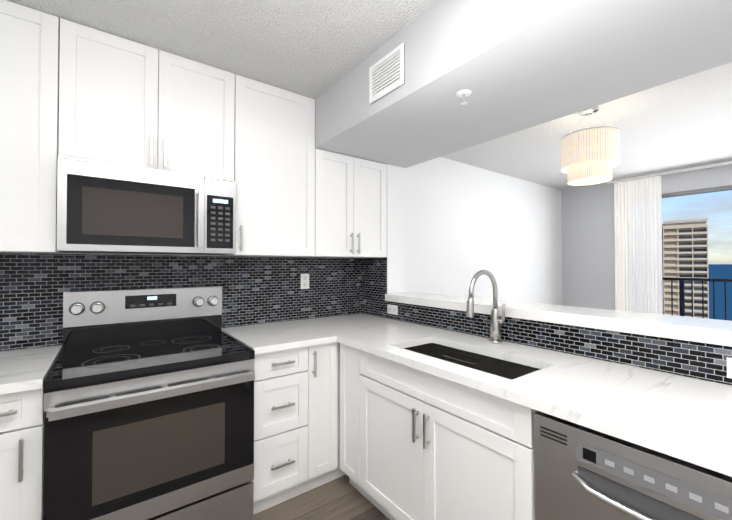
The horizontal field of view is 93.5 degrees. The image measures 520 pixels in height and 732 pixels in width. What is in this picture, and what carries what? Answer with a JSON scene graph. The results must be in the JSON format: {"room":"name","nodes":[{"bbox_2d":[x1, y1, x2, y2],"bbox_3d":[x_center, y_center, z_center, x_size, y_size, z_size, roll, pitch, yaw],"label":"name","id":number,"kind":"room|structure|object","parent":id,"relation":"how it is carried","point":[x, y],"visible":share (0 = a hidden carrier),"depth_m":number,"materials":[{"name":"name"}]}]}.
{"room":"kitchen","nodes":[
{"label":"kitchen","id":0,"kind":"room"},
{"bbox_2d":[7,0,437,98],"bbox_3d":[-0.099,-1.154,0.443,1.865,0.080,4.200,1,-1,-37],"label":"ceiling","id":1,"kind":"structure","parent":0,"point":[313,49],"depth_m":1.64,"materials":[{"name":"white paint"}]},
{"bbox_2d":[64,157,561,304],"bbox_3d":[0.471,0.150,3.408,6.340,2.454,0.100,1,-1,-37],"label":"wall","id":2,"kind":"structure","parent":0,"point":[465,223],"depth_m":3.98,"materials":[{"name":"white paint"}]},
{"bbox_2d":[0,0,63,253],"bbox_3d":[-1.661,-0.567,1.532,0.460,1.064,0.372,1,-1,-37],"label":"upper cabinet","id":3,"kind":"object","parent":2,"relation":"attached to","point":[29,85],"visible":0.94,"depth_m":1.50,"materials":[{"name":"white paint"}]},
{"bbox_2d":[58,18,234,180],"bbox_3d":[-1.166,-0.776,1.903,0.770,0.634,0.372,1,-1,-37],"label":"upper cabinet","id":4,"kind":"object","parent":2,"relation":"attached to","point":[124,101],"visible":0.77,"depth_m":1.74,"materials":[{"name":"white paint"}]},
{"bbox_2d":[57,156,235,254],"bbox_3d":[-1.150,-0.246,1.875,0.764,0.418,0.424,1,-1,-37],"label":"microwave","id":5,"kind":"object","parent":4,"relation":"attached to","point":[103,207],"visible":1,"depth_m":1.70,"materials":[{"name":"grey metal"}]},
{"bbox_2d":[0,253,360,350],"bbox_3d":[-0.999,0.211,2.243,2.386,0.474,0.008,1,-1,-37],"label":"backsplash","id":6,"kind":"structure","parent":2,"relation":"attached to","point":[255,290],"depth_m":2.13,"materials":[{"name":"tile"}]},
{"bbox_2d":[301,274,308,288],"bbox_3d":[-0.467,0.163,2.631,0.070,0.115,0.006,1,-1,-37],"label":"electrical outlet","id":7,"kind":"object","parent":6,"relation":"attached to","point":[304,281],"visible":1,"depth_m":2.63,"materials":[{"name":"white plastic"}]},
{"bbox_2d":[220,74,314,256],"bbox_3d":[-0.645,-0.557,2.288,0.526,1.064,0.372,1,-1,-37],"label":"upper cabinet","id":8,"kind":"object","parent":2,"relation":"attached to","point":[274,152],"visible":0.96,"depth_m":2.16,"materials":[{"name":"white paint"}]},
{"bbox_2d":[309,149,386,257],"bbox_3d":[-0.179,-0.387,2.633,0.631,0.732,0.372,1,-1,-37],"label":"upper cabinet","id":9,"kind":"object","parent":2,"relation":"attached to","point":[350,207],"visible":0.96,"depth_m":2.49,"materials":[{"name":"white paint"}]},
{"bbox_2d":[253,475,389,519],"bbox_3d":[1.696,1.387,1.748,6.340,0.060,4.200,1,-1,-37],"label":"floor","id":10,"kind":"structure","parent":0,"point":[341,498],"depth_m":1.90,"materials":[{"name":"wood"}]},
{"bbox_2d":[0,387,44,519],"bbox_3d":[-1.573,0.914,1.392,0.457,0.877,0.672,1,-1,-37],"label":"base cabinet","id":11,"kind":"object","parent":10,"relation":"on","point":[21,449],"visible":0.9,"depth_m":1.26,"materials":[{"name":"white paint"}]},
{"bbox_2d":[0,345,62,394],"bbox_3d":[-1.575,0.456,1.399,0.458,0.035,0.668,1,-1,-37],"label":"countertop","id":12,"kind":"structure","parent":11,"relation":"on","point":[27,369],"depth_m":1.41,"materials":[{"name":"stone"}]},
{"bbox_2d":[43,286,254,519],"bbox_3d":[-1.046,0.761,1.723,0.766,1.192,0.754,1,-1,-37],"label":"range","id":13,"kind":"object","parent":10,"relation":"on","point":[149,404],"visible":1,"depth_m":1.52,"materials":[{"name":"grey"}]},
{"bbox_2d":[252,346,307,514],"bbox_3d":[-0.625,0.923,2.119,0.372,0.876,0.638,1,-1,-37],"label":"base cabinet","id":14,"kind":"object","parent":10,"relation":"on","point":[281,377],"depth_m":1.85,"materials":[{"name":"white paint"}]},
{"bbox_2d":[221,321,331,354],"bbox_3d":[-0.576,0.465,2.143,0.472,0.035,0.668,1,-1,-37],"label":"countertop","id":15,"kind":"structure","parent":14,"relation":"on","point":[276,336],"depth_m":2.04,"materials":[{"name":"stone"}]},
{"bbox_2d":[308,342,335,490],"bbox_3d":[-0.409,0.925,2.237,0.217,0.876,0.707,1,-1,-37],"label":"base cabinet","id":16,"kind":"object","parent":10,"relation":"on","point":[322,357],"depth_m":2.01,"materials":[{"name":"white paint"}]},
{"bbox_2d":[293,313,731,476],"bbox_3d":[0.614,0.458,1.514,0.685,0.035,3.098,1,-1,-37],"label":"countertop","id":17,"kind":"structure","parent":16,"relation":"on","point":[687,419],"depth_m":1.17,"materials":[{"name":"stone"}]},
{"bbox_2d":[403,343,539,379],"bbox_3d":[0.466,0.574,1.634,0.383,0.192,0.762,1,-1,-37],"label":"sink","id":18,"kind":"object","parent":17,"relation":"in","point":[498,367],"visible":0.25,"depth_m":1.76,"materials":[{"name":"metal"}]},
{"bbox_2d":[466,270,504,342],"bbox_3d":[0.627,0.247,1.790,0.274,0.392,0.099,1,-1,-37],"label":"faucet","id":19,"kind":"object","parent":17,"relation":"on","point":[495,332],"visible":1,"depth_m":1.84,"materials":[{"name":"silver metal"}]},
{"bbox_2d":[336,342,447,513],"bbox_3d":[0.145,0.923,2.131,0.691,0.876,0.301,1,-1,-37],"label":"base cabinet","id":20,"kind":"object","parent":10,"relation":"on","point":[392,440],"depth_m":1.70,"materials":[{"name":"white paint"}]},
{"bbox_2d":[533,411,731,519],"bbox_3d":[0.968,0.915,1.054,0.658,0.867,0.603,1,-1,-37],"label":"dishwasher","id":21,"kind":"object","parent":10,"relation":"on","point":[583,473],"visible":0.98,"depth_m":0.94,"materials":[{"name":"grey metal"}]},
{"bbox_2d":[387,164,405,293],"bbox_3d":[0.968,0.295,1.780,0.195,2.124,3.100,1,-1,-37],"label":"wall","id":22,"kind":"structure","parent":0,"point":[396,250],"depth_m":2.75,"materials":[{"name":"white paint"}]},
{"bbox_2d":[361,257,731,384],"bbox_3d":[0.885,0.205,1.719,0.008,0.474,3.098,1,-1,-37],"label":"backsplash","id":23,"kind":"structure","parent":22,"relation":"attached to","point":[702,361],"depth_m":1.61,"materials":[{"name":"tile"}]},
{"bbox_2d":[387,304,397,314],"bbox_3d":[0.201,0.378,2.624,0.006,0.070,0.115,1,-1,-37],"label":"electrical outlet","id":24,"kind":"object","parent":23,"relation":"attached to","point":[392,309],"visible":1,"depth_m":2.62,"materials":[{"name":"white plastic"}]},
{"bbox_2d":[727,357,731,377],"bbox_3d":[1.294,0.375,1.156,0.006,0.070,0.115,1,-1,-37],"label":"electrical outlet","id":25,"kind":"object","parent":23,"relation":"attached to","point":[729,367],"visible":1,"depth_m":1.20,"materials":[{"name":"white plastic"}]},
{"bbox_2d":[385,292,731,346],"bbox_3d":[1.098,0.277,1.658,0.313,0.054,2.768,1,-1,-37],"label":"ledge","id":26,"kind":"object","parent":22,"relation":"on","point":[708,331],"visible":0.92,"depth_m":1.56,"materials":[{"name":"stone"}]},
{"bbox_2d":[315,0,731,167],"bbox_3d":[0.982,-0.979,1.246,0.830,0.410,4.000,1,-1,-37],"label":"ceiling","id":27,"kind":"structure","parent":0,"point":[513,66],"depth_m":1.45,"materials":[{"name":"grey paint"}]},
{"bbox_2d":[369,43,404,103],"bbox_3d":[0.100,-0.923,1.723,0.012,0.190,0.260,1,-1,-37],"label":"ceiling vent","id":28,"kind":"object","parent":27,"relation":"in","point":[386,74],"visible":1,"depth_m":1.71,"materials":[{"name":"grey metal"}]},
{"bbox_2d":[456,89,471,104],"bbox_3d":[0.450,-0.745,1.584,0.072,0.047,0.072,1,-1,-37],"label":"sprinkler head","id":29,"kind":"object","parent":27,"relation":"attached to","point":[463,93],"visible":1,"depth_m":1.58},
{"bbox_2d":[441,62,731,189],"bbox_3d":[2.776,-1.127,2.584,3.645,0.080,4.200,1,-1,-37],"label":"ceiling","id":30,"kind":"structure","parent":0,"point":[684,123],"depth_m":3.02,"materials":[{"name":"white paint"}]},
{"bbox_2d":[560,106,619,185],"bbox_3d":[1.616,-0.828,2.494,0.362,0.518,0.362,1,-1,-37],"label":"chandelier","id":31,"kind":"object","parent":30,"relation":"hanging from","point":[590,156],"visible":0.98,"depth_m":2.37,"materials":[{"name":"beige fabric"}]},
{"bbox_2d":[606,161,731,183],"bbox_3d":[4.134,-1.060,3.519,0.050,0.028,2.880,1,-1,-37],"label":"track","id":32,"kind":"object","parent":30,"relation":"attached to","point":[677,171],"visible":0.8,"depth_m":4.11,"materials":[{"name":"white plastic"}]},
{"bbox_2d":[614,176,662,313],"bbox_3d":[3.468,0.170,4.398,0.055,2.400,0.490,1,-1,-37],"label":"curtain","id":33,"kind":"object","parent":32,"relation":"hanging from","point":[638,242],"visible":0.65,"depth_m":4.39,"materials":[{"name":"white fabric"}]},
{"bbox_2d":[562,164,731,309],"bbox_3d":[4.198,0.153,3.627,0.100,2.454,4.000,1,-1,-37],"label":"wall","id":34,"kind":"structure","parent":0,"point":[588,251],"depth_m":4.85,"materials":[{"name":"grey paint"}]},
{"bbox_2d":[661,185,731,197],"bbox_3d":[4.252,0.275,3.553,0.060,2.210,2.620,1,-1,-37],"label":"window","id":35,"kind":"structure","parent":34,"relation":"in","point":[700,191],"depth_m":4.03,"materials":[{"name":"silver metal"}]},
{"bbox_2d":[662,277,731,319],"bbox_3d":[4.761,0.932,4.161,1.448,1.350,4.200,1,-1,-37],"label":"railing","id":36,"kind":"object","parent":34,"relation":"attached to","point":[682,296],"visible":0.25,"depth_m":5.14,"materials":[{"name":"black metal"}]},
{"label":"outside","id":37,"kind":"structure","parent":0,"visible":0},
{"bbox_2d":[662,218,708,318],"bbox_3d":[152.747,52.374,171.298,24.900,142.200,21.750,-1,-1,42],"label":"tower","id":38,"kind":"structure","parent":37,"point":[685,250],"depth_m":161.28,"materials":[{"name":"beige concrete"}]}
]}

